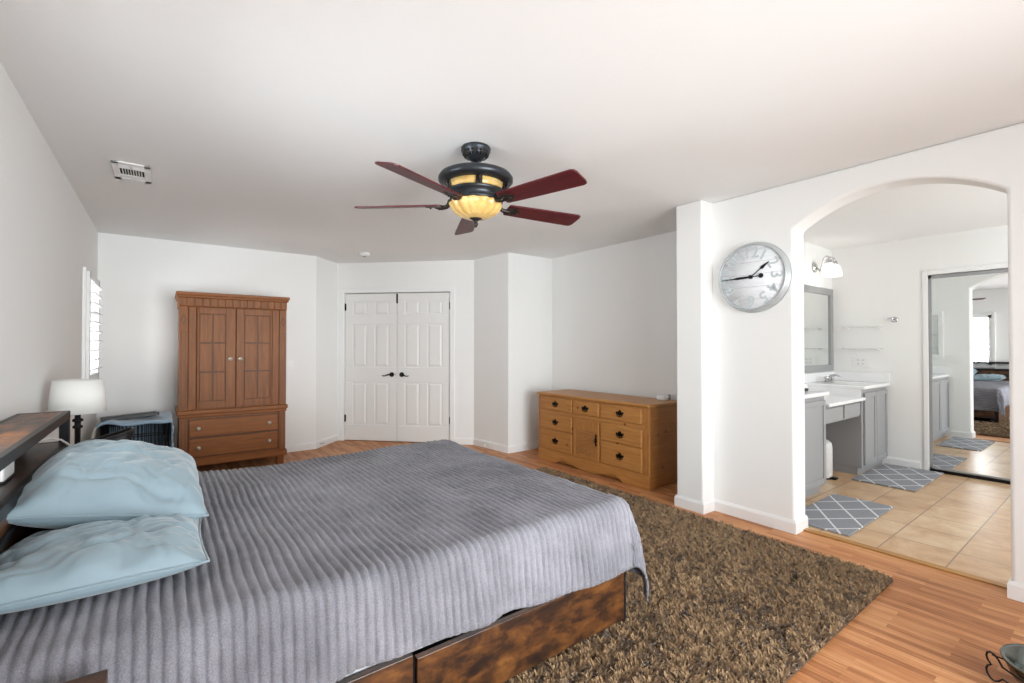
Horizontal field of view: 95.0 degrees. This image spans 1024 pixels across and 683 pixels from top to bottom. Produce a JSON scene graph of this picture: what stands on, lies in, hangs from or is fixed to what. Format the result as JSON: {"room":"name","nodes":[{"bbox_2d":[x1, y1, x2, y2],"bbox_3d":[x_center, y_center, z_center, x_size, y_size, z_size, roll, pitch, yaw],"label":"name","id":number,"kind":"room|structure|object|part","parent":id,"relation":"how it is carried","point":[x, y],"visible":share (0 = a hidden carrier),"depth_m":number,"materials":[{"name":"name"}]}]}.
{"room":"bedroom","nodes":[
{"label":"bedroom","id":0,"kind":"room"},
{"bbox_2d":[0,62,97,444],"bbox_3d":[-1.940,0.090,1.612,0.120,2.440,7.803,0,-1,-37],"label":"wall","id":1,"kind":"structure","parent":0,"point":[48,237],"depth_m":2.44,"materials":[{"name":"paint"}]},
{"bbox_2d":[82,267,102,378],"bbox_3d":[-3.762,-0.117,4.139,0.177,0.986,0.786,0,-1,-37],"label":"window","id":2,"kind":"structure","parent":1,"relation":"in","point":[91,284],"depth_m":3.91,"materials":[{"name":"white plastic"}]},
{"bbox_3d":[-3.752,-0.117,4.147,0.052,0.986,0.786,0,-1,-37],"label":"frame","id":3,"kind":"part","parent":2,"relation":"part of","materials":[{"name":"white wood"}]},
{"bbox_2d":[96,232,315,447],"bbox_3d":[-3.398,0.131,5.339,2.187,2.440,0.120,0,-1,-37],"label":"wall","id":4,"kind":"structure","parent":0,"point":[140,278],"depth_m":5.05,"materials":[{"name":"paint"}]},
{"bbox_2d":[287,360,292,369],"bbox_3d":[-2.724,0.290,5.758,0.070,0.114,0.010,0,-1,-37],"label":"light switch","id":5,"kind":"object","parent":4,"relation":"attached to","point":[289,362],"visible":1,"depth_m":5.75,"materials":[{"name":"white plastic"}]},
{"bbox_2d":[285,434,338,451],"bbox_3d":[-3.161,1.307,5.462,0.332,0.090,2.511,-1,-1,45],"label":"baseboard","id":6,"kind":"structure","parent":4,"relation":"attached to","point":[310,445],"depth_m":5.89,"materials":[{"name":"white wood"}]},
{"bbox_2d":[316,256,336,440],"bbox_3d":[-2.499,0.140,6.212,0.100,2.440,0.529,0,-1,8],"label":"wall","id":7,"kind":"structure","parent":0,"point":[326,270],"depth_m":6.19,"materials":[{"name":"paint"}]},
{"bbox_2d":[337,260,473,437],"bbox_3d":[-1.450,0.142,6.384,1.952,2.440,0.110,0,-1,8],"label":"wall","id":8,"kind":"structure","parent":0,"point":[459,274],"depth_m":6.24,"materials":[{"name":"paint"}]},
{"bbox_2d":[344,293,396,440],"bbox_3d":[-1.943,0.350,6.406,0.757,2.008,0.098,0,-1,8],"label":"door","id":9,"kind":"structure","parent":8,"relation":"in","point":[370,414],"depth_m":6.42,"materials":[{"name":"paint"}]},
{"bbox_2d":[339,287,454,440],"bbox_3d":[-1.564,0.317,6.361,1.632,2.090,0.064,0,-1,8],"label":"trim","id":10,"kind":"structure","parent":8,"relation":"attached to","point":[343,292],"depth_m":6.36,"materials":[{"name":"white wood"}]},
{"bbox_2d":[396,293,449,441],"bbox_3d":[-1.194,0.349,6.298,0.769,2.008,0.098,0,-1,8],"label":"door","id":11,"kind":"structure","parent":8,"relation":"in","point":[423,319],"depth_m":6.31,"materials":[{"name":"paint"}]},
{"bbox_2d":[474,253,507,445],"bbox_3d":[-0.182,0.138,6.028,0.250,2.440,0.674,1,-1,-43],"label":"wall","id":12,"kind":"structure","parent":0,"point":[491,272],"depth_m":5.94,"materials":[{"name":"paint"}]},
{"bbox_2d":[0,0,1023,263],"bbox_3d":[0.963,-1.153,4.123,7.950,0.100,8.350,0,-1,-37],"label":"ceiling","id":13,"kind":"structure","parent":0,"point":[264,125],"depth_m":2.22,"materials":[{"name":"paint"}]},
{"bbox_2d":[110,159,151,183],"bbox_3d":[-2.494,-1.109,3.080,0.196,0.009,0.380,0,-1,-37],"label":"ceiling vent","id":14,"kind":"object","parent":13,"relation":"in","point":[122,170],"visible":1,"depth_m":3.07,"materials":[{"name":"white metal"}]},
{"bbox_2d":[358,252,369,256],"bbox_3d":[-1.813,-1.064,5.754,0.136,0.043,0.136,0,-1,-37],"label":"smoke detector","id":15,"kind":"object","parent":13,"relation":"attached to","point":[362,254],"visible":1,"depth_m":5.71,"materials":[{"name":"white plastic"}]},
{"bbox_2d":[355,142,586,234],"bbox_3d":[-0.179,-0.886,2.684,1.386,0.463,1.339,0,-1,-37],"label":"ceiling fan","id":16,"kind":"object","parent":13,"relation":"hanging from","point":[477,191],"visible":1,"depth_m":2.56,"materials":[{"name":"metal"}]},
{"bbox_3d":[-0.657,-0.785,2.731,0.499,0.009,0.138,0,13,4],"label":"blade","id":17,"kind":"part","parent":16,"relation":"part of","materials":[{"name":"brown wood"}]},
{"bbox_3d":[-0.440,-0.790,2.301,0.138,0.009,0.519,16,7,29],"label":"blade","id":18,"kind":"part","parent":16,"relation":"part of","materials":[{"name":"brown wood"}]},
{"bbox_3d":[-0.298,-0.781,3.131,0.138,0.009,0.484,-14,2,-12],"label":"blade","id":19,"kind":"part","parent":16,"relation":"part of","materials":[{"name":"brown wood"}]},
{"bbox_3d":[-0.208,-0.753,2.698,0.307,0.097,0.301,0,-1,-37],"label":"lamp shade","id":20,"kind":"part","parent":16,"relation":"part of","materials":[{"name":"beige glass"}]},
{"bbox_3d":[0.139,-0.789,2.405,0.509,0.009,0.138,-1,-15,40],"label":"blade","id":21,"kind":"part","parent":16,"relation":"part of","materials":[{"name":"brown wood"}]},
{"bbox_3d":[0.190,-0.783,2.917,0.509,0.009,0.138,0,-15,-29],"label":"blade","id":22,"kind":"part","parent":16,"relation":"part of","materials":[{"name":"brown wood"}]},
{"bbox_2d":[508,252,551,445],"bbox_3d":[0.244,0.138,5.986,0.808,2.440,0.120,0,-1,-37],"label":"wall","id":23,"kind":"structure","parent":0,"point":[529,277],"depth_m":5.88,"materials":[{"name":"paint"}]},
{"bbox_2d":[196,440,1023,682],"bbox_3d":[0.963,1.387,4.096,7.950,0.100,8.350,0,-1,-37],"label":"floor","id":24,"kind":"structure","parent":0,"point":[929,625],"depth_m":2.74,"materials":[{"name":"laminate"}]},
{"bbox_2d":[63,669,107,682],"bbox_3d":[-0.896,0.995,0.709,0.400,0.612,0.405,0,-1,-37],"label":"nightstand","id":25,"kind":"object","parent":24,"relation":"on","point":[100,676],"visible":1,"depth_m":0.96,"materials":[{"name":"brown wood"}]},
{"bbox_2d":[90,427,134,440],"bbox_3d":[-2.907,0.981,3.373,0.302,0.696,0.222,0,-1,-37],"label":"nightstand","id":26,"kind":"object","parent":24,"relation":"on","point":[127,433],"visible":0.2,"depth_m":3.39,"materials":[{"name":"black wood"}]},
{"bbox_2d":[103,431,133,440],"bbox_3d":[-2.907,0.987,3.373,0.288,0.685,0.208,0,-1,-37],"label":"basket","id":27,"kind":"object","parent":26,"relation":"on","point":[117,435],"depth_m":3.37,"materials":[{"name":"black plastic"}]},
{"bbox_2d":[99,423,170,446],"bbox_3d":[-3.459,1.025,4.333,0.482,0.629,0.692,0,-1,-37],"label":"wire crate","id":28,"kind":"object","parent":24,"relation":"on","point":[104,429],"visible":0.2,"depth_m":4.20,"materials":[{"name":"black metal"}]},
{"bbox_2d":[91,411,173,447],"bbox_3d":[-3.489,0.970,4.314,0.615,0.596,0.763,0,-1,-37],"label":"throw blanket","id":29,"kind":"object","parent":28,"relation":"on","point":[163,417],"visible":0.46,"depth_m":4.31,"materials":[{"name":"blue fabric"}]},
{"bbox_2d":[100,411,158,421],"bbox_3d":[-3.422,0.664,4.203,0.401,0.058,0.220,1,-1,-43],"label":"mat","id":30,"kind":"object","parent":29,"relation":"on","point":[151,413],"visible":1,"depth_m":4.14,"materials":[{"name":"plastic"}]},
{"bbox_2d":[175,291,289,465],"bbox_3d":[-3.026,0.431,5.078,1.019,1.833,0.632,0,-1,-37],"label":"armoire","id":31,"kind":"object","parent":24,"relation":"on","point":[231,407],"visible":0.95,"depth_m":4.83,"materials":[{"name":"brown wood"}]},
{"bbox_3d":[-3.027,0.162,4.739,0.216,0.868,0.011,0,-1,-37],"label":"door panel","id":32,"kind":"part","parent":31,"relation":"part of","materials":[{"name":"brown wood"}]},
{"bbox_3d":[-3.003,0.167,4.765,0.330,1.010,0.030,0,-1,-37],"label":"door","id":33,"kind":"part","parent":31,"relation":"part of","materials":[{"name":"brown wood"}]},
{"bbox_3d":[-3.036,0.725,5.088,0.995,0.075,0.598,0,-1,-37],"label":"waist molding","id":34,"kind":"part","parent":31,"relation":"part of","materials":[{"name":"brown wood"}]},
{"bbox_3d":[-3.031,-0.414,5.094,1.019,0.143,0.615,0,-1,-37],"label":"crown molding","id":35,"kind":"part","parent":31,"relation":"part of","materials":[{"name":"brown wood"}]},
{"bbox_3d":[-2.869,1.060,4.860,0.795,0.178,0.022,0,-1,-37],"label":"drawer","id":36,"kind":"part","parent":31,"relation":"part of","materials":[{"name":"brown wood"}]},
{"bbox_3d":[-2.869,0.868,4.862,0.795,0.170,0.022,0,-1,-37],"label":"drawer","id":37,"kind":"part","parent":31,"relation":"part of","materials":[{"name":"brown wood"}]},
{"bbox_3d":[-3.038,1.205,5.085,0.985,0.075,0.592,0,-1,-37],"label":"molding","id":38,"kind":"part","parent":31,"relation":"part of","materials":[{"name":"brown wood"}]},
{"bbox_3d":[-2.731,0.170,4.967,0.332,1.010,0.030,0,-1,-37],"label":"door","id":39,"kind":"part","parent":31,"relation":"part of","materials":[{"name":"brown wood"}]},
{"bbox_3d":[-2.705,0.165,4.978,0.234,0.868,0.011,0,-1,-37],"label":"door panel","id":40,"kind":"part","parent":31,"relation":"part of","materials":[{"name":"brown wood"}]},
{"bbox_2d":[0,411,625,682],"bbox_3d":[-0.848,0.821,2.135,2.257,0.990,1.627,0,-1,-37],"label":"bed","id":41,"kind":"object","parent":24,"relation":"on","point":[521,639],"visible":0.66,"depth_m":1.75,"materials":[{"name":"brown wood"}]},
{"bbox_2d":[0,461,15,484],"bbox_3d":[-1.717,0.430,1.535,0.104,0.059,0.144,0,-1,-37],"label":"box","id":42,"kind":"object","parent":41,"relation":"on","point":[7,473],"visible":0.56,"depth_m":1.54,"materials":[{"name":"white plastic"}]},
{"bbox_3d":[-1.717,0.456,1.535,0.104,0.008,0.144,0,-1,-37],"label":"plate","id":43,"kind":"part","parent":42,"relation":"part of","materials":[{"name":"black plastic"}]},
{"bbox_3d":[-1.625,0.760,1.553,0.018,0.540,1.549,0,-1,-37],"label":"panel","id":44,"kind":"part","parent":41,"relation":"part of","materials":[{"name":"brown wood"}]},
{"bbox_2d":[0,412,61,451],"bbox_3d":[-1.680,0.330,1.517,0.138,0.019,1.579,0,-1,-37],"label":"shelf","id":45,"kind":"object","parent":41,"relation":"attached to","point":[14,430],"depth_m":1.78,"materials":[{"name":"brown wood"}]},
{"bbox_2d":[0,442,61,500],"bbox_3d":[-1.680,0.470,1.516,0.138,0.019,1.579,0,-1,-37],"label":"shelf","id":46,"kind":"object","parent":41,"relation":"attached to","point":[28,463],"depth_m":1.76,"materials":[{"name":"brown wood"}]},
{"bbox_3d":[-1.680,0.814,1.512,0.178,0.990,1.619,0,-1,-37],"label":"headboard frame","id":47,"kind":"part","parent":41,"relation":"part of","materials":[{"name":"brown wood"}]},
{"bbox_2d":[38,437,70,445],"bbox_3d":[-1.906,0.467,1.895,0.022,0.139,0.655,0,-1,-26],"label":"power cable","id":48,"kind":"object","parent":41,"relation":"hanging from","point":[50,438],"visible":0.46,"depth_m":2.04,"materials":[{"name":"white plastic"}]},
{"bbox_3d":[-0.718,1.140,1.247,0.970,0.243,0.024,0,-1,-37],"label":"drawer","id":49,"kind":"part","parent":41,"relation":"part of","materials":[{"name":"brown wood"}]},
{"bbox_2d":[336,610,511,681],"bbox_3d":[-0.790,0.903,2.190,1.975,0.323,1.567,0,-1,-37],"label":"mattress","id":50,"kind":"object","parent":41,"relation":"on","point":[365,667],"visible":0.02,"depth_m":1.46,"materials":[{"name":"white fabric"}]},
{"bbox_2d":[0,439,648,682],"bbox_3d":[-0.740,0.935,2.231,2.152,0.513,1.805,0,-1,-37],"label":"blanket","id":51,"kind":"object","parent":50,"relation":"on","point":[327,569],"visible":0.88,"depth_m":1.56,"materials":[{"name":"grey fabric"}]},
{"bbox_2d":[0,513,209,613],"bbox_3d":[-1.220,0.625,1.404,0.505,0.168,0.563,0,-1,-36],"label":"pillow","id":52,"kind":"object","parent":51,"relation":"on","point":[47,567],"visible":0.98,"depth_m":1.25,"materials":[{"name":"blue fabric"}]},
{"bbox_2d":[6,439,208,528],"bbox_3d":[-1.525,0.533,1.827,0.526,0.278,0.805,0,-1,-37],"label":"pillow","id":53,"kind":"object","parent":51,"relation":"on","point":[87,481],"visible":0.91,"depth_m":1.58,"materials":[{"name":"blue fabric"}]},
{"bbox_3d":[-0.312,1.174,1.572,2.049,0.252,0.050,0,-1,-37],"label":"rail","id":54,"kind":"part","parent":41,"relation":"part of","materials":[{"name":"brown wood"}]},
{"bbox_3d":[0.095,1.155,1.851,1.027,0.225,0.024,0,-1,-37],"label":"drawer","id":55,"kind":"part","parent":41,"relation":"part of","materials":[{"name":"brown wood"}]},
{"bbox_2d":[537,389,676,490],"bbox_3d":[0.959,0.961,4.962,0.548,0.772,1.573,0,-1,-37],"label":"dresser","id":56,"kind":"object","parent":24,"relation":"on","point":[632,440],"visible":0.98,"depth_m":4.55,"materials":[{"name":"brown wood"}]},
{"bbox_3d":[0.331,0.981,5.426,0.024,0.742,0.048,0,-1,-37],"label":"corner post","id":57,"kind":"part","parent":56,"relation":"part of","materials":[{"name":"brown wood"}]},
{"bbox_3d":[0.488,1.099,5.189,0.024,0.216,0.510,0,-1,-37],"label":"drawer","id":58,"kind":"part","parent":56,"relation":"part of","materials":[{"name":"brown wood"}]},
{"bbox_3d":[0.488,0.893,5.191,0.024,0.168,0.510,0,-1,-37],"label":"drawer","id":59,"kind":"part","parent":56,"relation":"part of","materials":[{"name":"brown wood"}]},
{"bbox_3d":[0.488,0.693,5.194,0.024,0.143,0.510,0,-1,-37],"label":"drawer","id":60,"kind":"part","parent":56,"relation":"part of","materials":[{"name":"brown wood"}]},
{"bbox_3d":[0.762,1.005,4.824,0.022,0.396,0.360,0,-1,-37],"label":"louvred door","id":61,"kind":"part","parent":56,"relation":"part of","materials":[{"name":"brown wood"}]},
{"bbox_3d":[0.761,0.692,4.827,0.024,0.137,0.360,0,-1,-37],"label":"drawer","id":62,"kind":"part","parent":56,"relation":"part of","materials":[{"name":"brown wood"}]},
{"bbox_3d":[0.774,0.912,4.833,0.020,0.617,1.450,0,-1,-37],"label":"frame","id":63,"kind":"part","parent":56,"relation":"part of","materials":[{"name":"brown wood"}]},
{"bbox_3d":[0.768,0.784,4.830,0.016,0.033,1.450,0,-1,-37],"label":"rail molding","id":64,"kind":"part","parent":56,"relation":"part of","materials":[{"name":"brown wood"}]},
{"bbox_3d":[1.022,0.684,4.451,0.015,0.071,0.100,0,-1,-37],"label":"bail pull","id":65,"kind":"part","parent":56,"relation":"part of","materials":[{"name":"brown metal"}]},
{"bbox_3d":[1.022,1.090,4.447,0.015,0.071,0.100,0,-1,-37],"label":"bail pull","id":66,"kind":"part","parent":56,"relation":"part of","materials":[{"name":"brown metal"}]},
{"bbox_3d":[1.022,0.884,4.449,0.015,0.071,0.100,0,-1,-37],"label":"bail pull","id":67,"kind":"part","parent":56,"relation":"part of","materials":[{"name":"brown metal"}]},
{"bbox_3d":[1.033,1.091,4.456,0.024,0.216,0.494,0,-1,-37],"label":"drawer","id":68,"kind":"part","parent":56,"relation":"part of","materials":[{"name":"brown wood"}]},
{"bbox_3d":[1.033,0.885,4.458,0.024,0.168,0.494,0,-1,-37],"label":"drawer","id":69,"kind":"part","parent":56,"relation":"part of","materials":[{"name":"brown wood"}]},
{"bbox_3d":[1.033,0.685,4.460,0.024,0.143,0.494,0,-1,-37],"label":"drawer","id":70,"kind":"part","parent":56,"relation":"part of","materials":[{"name":"brown wood"}]},
{"bbox_3d":[1.218,0.968,4.232,0.024,0.742,0.067,0,-1,-37],"label":"corner post","id":71,"kind":"part","parent":56,"relation":"part of","materials":[{"name":"brown wood"}]},
{"bbox_2d":[657,394,670,400],"bbox_3d":[1.478,0.542,4.569,0.141,0.055,0.112,0,-1,-37],"label":"smart speaker","id":72,"kind":"object","parent":56,"relation":"on","point":[659,397],"visible":1,"depth_m":4.52},
{"bbox_2d":[503,466,892,682],"bbox_3d":[0.233,1.300,3.015,2.526,0.049,2.979,0,-1,-37],"label":"shag rug","id":73,"kind":"object","parent":24,"relation":"on","point":[726,603],"visible":0.39,"depth_m":2.26,"materials":[{"name":"brown carpet"}]},
{"bbox_2d":[804,396,825,497],"bbox_3d":[2.215,0.906,4.043,0.990,0.861,0.532,0,-1,-37],"label":"vanity cabinet","id":74,"kind":"object","parent":24,"relation":"on","point":[815,408],"visible":0.27,"depth_m":4.00,"materials":[{"name":"grey wood"}]},
{"bbox_2d":[826,439,837,479],"bbox_3d":[3.063,1.156,4.642,0.224,0.374,0.267,0,-1,-37],"label":"trash can","id":75,"kind":"object","parent":24,"relation":"on","point":[829,450],"visible":0.23,"depth_m":4.55,"materials":[{"name":"white plastic"}]},
{"bbox_2d":[826,402,859,423],"bbox_3d":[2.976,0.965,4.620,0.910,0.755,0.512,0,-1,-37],"label":"drawer unit","id":76,"kind":"object","parent":24,"relation":"on","point":[846,411],"visible":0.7,"depth_m":4.40,"materials":[{"name":"grey wood"}]},
{"bbox_3d":[2.942,0.666,4.291,0.410,0.123,0.020,0,-1,-37],"label":"drawer","id":77,"kind":"part","parent":76,"relation":"part of","materials":[{"name":"grey wood"}]},
{"bbox_3d":[3.303,0.669,4.560,0.410,0.123,0.020,0,-1,-37],"label":"drawer","id":78,"kind":"part","parent":76,"relation":"part of","materials":[{"name":"grey wood"}]},
{"bbox_2d":[804,371,889,406],"bbox_3d":[2.896,0.463,4.541,2.682,0.243,0.552,0,-1,-37],"label":"countertop","id":79,"kind":"structure","parent":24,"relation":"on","point":[839,392],"depth_m":4.97,"materials":[{"name":"white stone"}]},
{"bbox_2d":[823,374,840,382],"bbox_3d":[3.545,0.404,5.167,0.210,0.093,0.139,0,-1,-37],"label":"faucet","id":80,"kind":"object","parent":79,"relation":"on","point":[830,378],"visible":1,"depth_m":5.16,"materials":[{"name":"silver metal"}]},
{"bbox_3d":[3.549,0.399,5.162,0.027,0.083,0.127,0,-1,-37],"label":"spout","id":81,"kind":"part","parent":80,"relation":"part of","materials":[{"name":"silver metal"}]},
{"bbox_2d":[805,494,893,536],"bbox_3d":[2.546,1.325,3.635,0.960,0.012,0.420,0,-1,-37],"label":"bath mat","id":82,"kind":"object","parent":24,"relation":"on","point":[839,514],"visible":0.8,"depth_m":3.60,"materials":[{"name":"grey fabric"}]},
{"bbox_2d":[826,387,887,474],"bbox_3d":[3.658,0.918,5.115,0.766,0.861,0.532,0,-1,-37],"label":"vanity cabinet","id":83,"kind":"object","parent":24,"relation":"on","point":[859,443],"visible":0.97,"depth_m":4.82,"materials":[{"name":"grey wood"}]},
{"bbox_3d":[3.670,0.882,4.805,0.335,0.725,0.020,0,-1,-37],"label":"door","id":84,"kind":"part","parent":83,"relation":"part of","materials":[{"name":"grey wood"}]},
{"bbox_3d":[3.953,0.885,5.015,0.340,0.725,0.020,0,-1,-37],"label":"door","id":85,"kind":"part","parent":83,"relation":"part of","materials":[{"name":"grey wood"}]},
{"bbox_2d":[851,463,943,491],"bbox_3d":[3.834,1.336,4.651,1.000,0.012,0.485,0,-1,-37],"label":"bath mat","id":86,"kind":"object","parent":24,"relation":"on","point":[888,475],"visible":1,"depth_m":4.58,"materials":[{"name":"grey fabric"}]},
{"bbox_2d":[985,651,1023,682],"bbox_3d":[1.981,1.254,1.710,0.270,0.109,0.270,0,-1,4],"label":"stand","id":87,"kind":"object","parent":24,"relation":"on","point":[987,652],"visible":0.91,"depth_m":1.79,"materials":[{"name":"black metal"}]},
{"bbox_2d":[999,643,1023,682],"bbox_3d":[1.981,1.238,1.710,0.280,0.096,0.280,0,-1,-37],"label":"pet bowl","id":88,"kind":"object","parent":87,"relation":"on","point":[1013,654],"visible":0.9,"depth_m":1.82,"materials":[{"name":"metal"}]},
{"bbox_3d":[-2.414,1.072,2.617,0.280,0.502,0.280,0,-1,-37],"label":"lamp stand","id":89,"kind":"object","parent":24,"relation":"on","visible":0},
{"bbox_2d":[47,379,106,444],"bbox_3d":[-2.424,0.518,2.616,0.248,0.607,0.248,0,-1,-37],"label":"table lamp","id":90,"kind":"object","parent":89,"relation":"on","point":[79,397],"visible":0.73,"depth_m":2.55,"materials":[{"name":"white fabric"}]},
{"bbox_3d":[-2.424,0.305,2.618,0.248,0.182,0.248,0,-1,-37],"label":"lamp shade","id":91,"kind":"part","parent":90,"relation":"part of","materials":[{"name":"white fabric"}]},
{"bbox_2d":[552,231,676,399],"bbox_3d":[1.267,0.129,5.220,0.120,2.440,2.330,0,-1,-37],"label":"wall","id":92,"kind":"structure","parent":0,"point":[614,307],"depth_m":5.23,"materials":[{"name":"paint"}]},
{"bbox_2d":[676,200,713,501],"bbox_3d":[1.544,0.114,3.831,0.340,2.440,0.231,0,-1,-37],"label":"wall pillar","id":93,"kind":"structure","parent":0,"point":[694,249],"depth_m":3.71,"materials":[{"name":"paint"}]},
{"bbox_2d":[803,241,831,373],"bbox_3d":[2.911,0.126,4.947,3.185,2.440,0.070,0,-1,-37],"label":"wall","id":94,"kind":"structure","parent":0,"point":[812,253],"depth_m":5.30,"materials":[{"name":"paint"}]},
{"bbox_2d":[804,284,833,372],"bbox_3d":[2.804,-0.142,4.808,2.435,0.957,0.027,0,-1,-37],"label":"vanity mirror","id":95,"kind":"object","parent":94,"relation":"attached to","point":[818,301],"visible":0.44,"depth_m":5.30,"materials":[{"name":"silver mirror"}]},
{"bbox_2d":[812,255,841,276],"bbox_3d":[3.482,-0.833,5.186,0.289,0.224,0.240,0,-1,-37],"label":"wall sconce","id":96,"kind":"object","parent":94,"relation":"attached to","point":[831,268],"visible":1,"depth_m":5.12,"materials":[{"name":"white glass"}]},
{"bbox_3d":[3.433,-0.861,5.182,0.023,0.167,0.177,0,-1,-13],"label":"arm","id":97,"kind":"part","parent":96,"relation":"part of","materials":[{"name":"silver metal"}]},
{"bbox_3d":[3.452,-0.786,5.104,0.144,0.127,0.144,0,-1,-37],"label":"lamp shade","id":98,"kind":"part","parent":96,"relation":"part of","materials":[{"name":"white glass"}]},
{"bbox_3d":[3.569,-0.785,5.190,0.144,0.127,0.144,0,-1,-37],"label":"lamp shade","id":99,"kind":"part","parent":96,"relation":"part of","materials":[{"name":"white glass"}]},
{"bbox_2d":[804,371,889,382],"bbox_3d":[2.894,0.394,4.545,2.682,0.103,0.545,0,-1,-37],"label":"backsplash","id":100,"kind":"structure","parent":94,"relation":"attached to","point":[845,376],"depth_m":5.28,"materials":[{"name":"white stone"}]},
{"bbox_2d":[712,122,1023,583],"bbox_3d":[2.662,0.099,2.450,0.185,2.440,3.360,0,-1,-37],"label":"wall","id":101,"kind":"structure","parent":0,"point":[759,405],"depth_m":3.30,"materials":[{"name":"paint"}]},
{"bbox_2d":[454,437,807,534],"bbox_3d":[0.823,1.301,4.887,0.973,0.090,4.021,0,-1,-37],"label":"baseboard","id":102,"kind":"structure","parent":101,"relation":"attached to","point":[795,527],"depth_m":3.63,"materials":[{"name":"white wood"}]},
{"bbox_2d":[719,242,791,312],"bbox_3d":[1.768,-0.473,3.452,0.060,0.522,0.522,0,-1,-37],"label":"wall clock","id":103,"kind":"object","parent":101,"relation":"attached to","point":[755,277],"visible":1,"depth_m":3.42,"materials":[{"name":"silver metal"}]},
{"bbox_2d":[803,528,1006,588],"bbox_3d":[2.367,1.320,2.904,0.056,0.009,1.020,0,-1,-37],"label":"trim","id":104,"kind":"structure","parent":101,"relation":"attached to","point":[967,575],"depth_m":2.83,"materials":[{"name":"brown wood"}]},
{"bbox_2d":[1007,576,1023,602],"bbox_3d":[3.143,1.267,1.779,0.198,0.090,1.728,0,-1,-37],"label":"baseboard","id":105,"kind":"structure","parent":101,"relation":"attached to","point":[1015,590],"depth_m":2.39,"materials":[{"name":"white wood"}]},
{"bbox_2d":[832,225,1007,469],"bbox_3d":[4.893,0.118,4.196,0.100,2.440,3.500,0,-1,-37],"label":"wall","id":106,"kind":"structure","parent":0,"point":[878,282],"depth_m":5.07,"materials":[{"name":"paint"}]},
{"bbox_2d":[852,357,869,366],"bbox_3d":[3.973,0.233,5.340,0.009,0.114,0.164,0,-1,-37],"label":"wall outlet","id":107,"kind":"object","parent":106,"relation":"attached to","point":[856,361],"visible":1,"depth_m":5.34,"materials":[{"name":"white plastic"}]},
{"bbox_2d":[887,317,897,322],"bbox_3d":[4.131,-0.237,5.082,0.067,0.064,0.089,0,-1,-37],"label":"towel hook","id":108,"kind":"object","parent":106,"relation":"attached to","point":[893,319],"visible":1,"depth_m":5.08,"materials":[{"name":"silver metal"}]},
{"bbox_2d":[882,456,920,468],"bbox_3d":[4.176,1.302,5.052,0.013,0.090,0.350,0,-1,-37],"label":"baseboard","id":109,"kind":"structure","parent":106,"relation":"attached to","point":[889,460],"depth_m":5.03,"materials":[{"name":"white wood"}]},
{"bbox_2d":[922,262,1007,470],"bbox_3d":[4.917,0.295,4.132,0.090,2.085,1.972,0,-1,-37],"label":"trim","id":110,"kind":"structure","parent":106,"relation":"attached to","point":[925,274],"depth_m":4.87,"materials":[{"name":"white wood"}]},
{"bbox_2d":[928,268,1009,480],"bbox_3d":[4.628,0.311,4.489,0.020,2.000,0.970,0,-1,-37],"label":"mirror","id":111,"kind":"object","parent":106,"relation":"in","point":[968,312],"depth_m":4.63,"materials":[{"name":"silver mirror"}]},
{"bbox_2d":[930,469,1010,484],"bbox_3d":[4.930,1.326,4.104,0.074,0.022,1.930,0,-1,-37],"label":"trim","id":112,"kind":"structure","parent":106,"relation":"attached to","point":[935,470],"depth_m":4.60,"materials":[{"name":"brown metal"}]}
]}

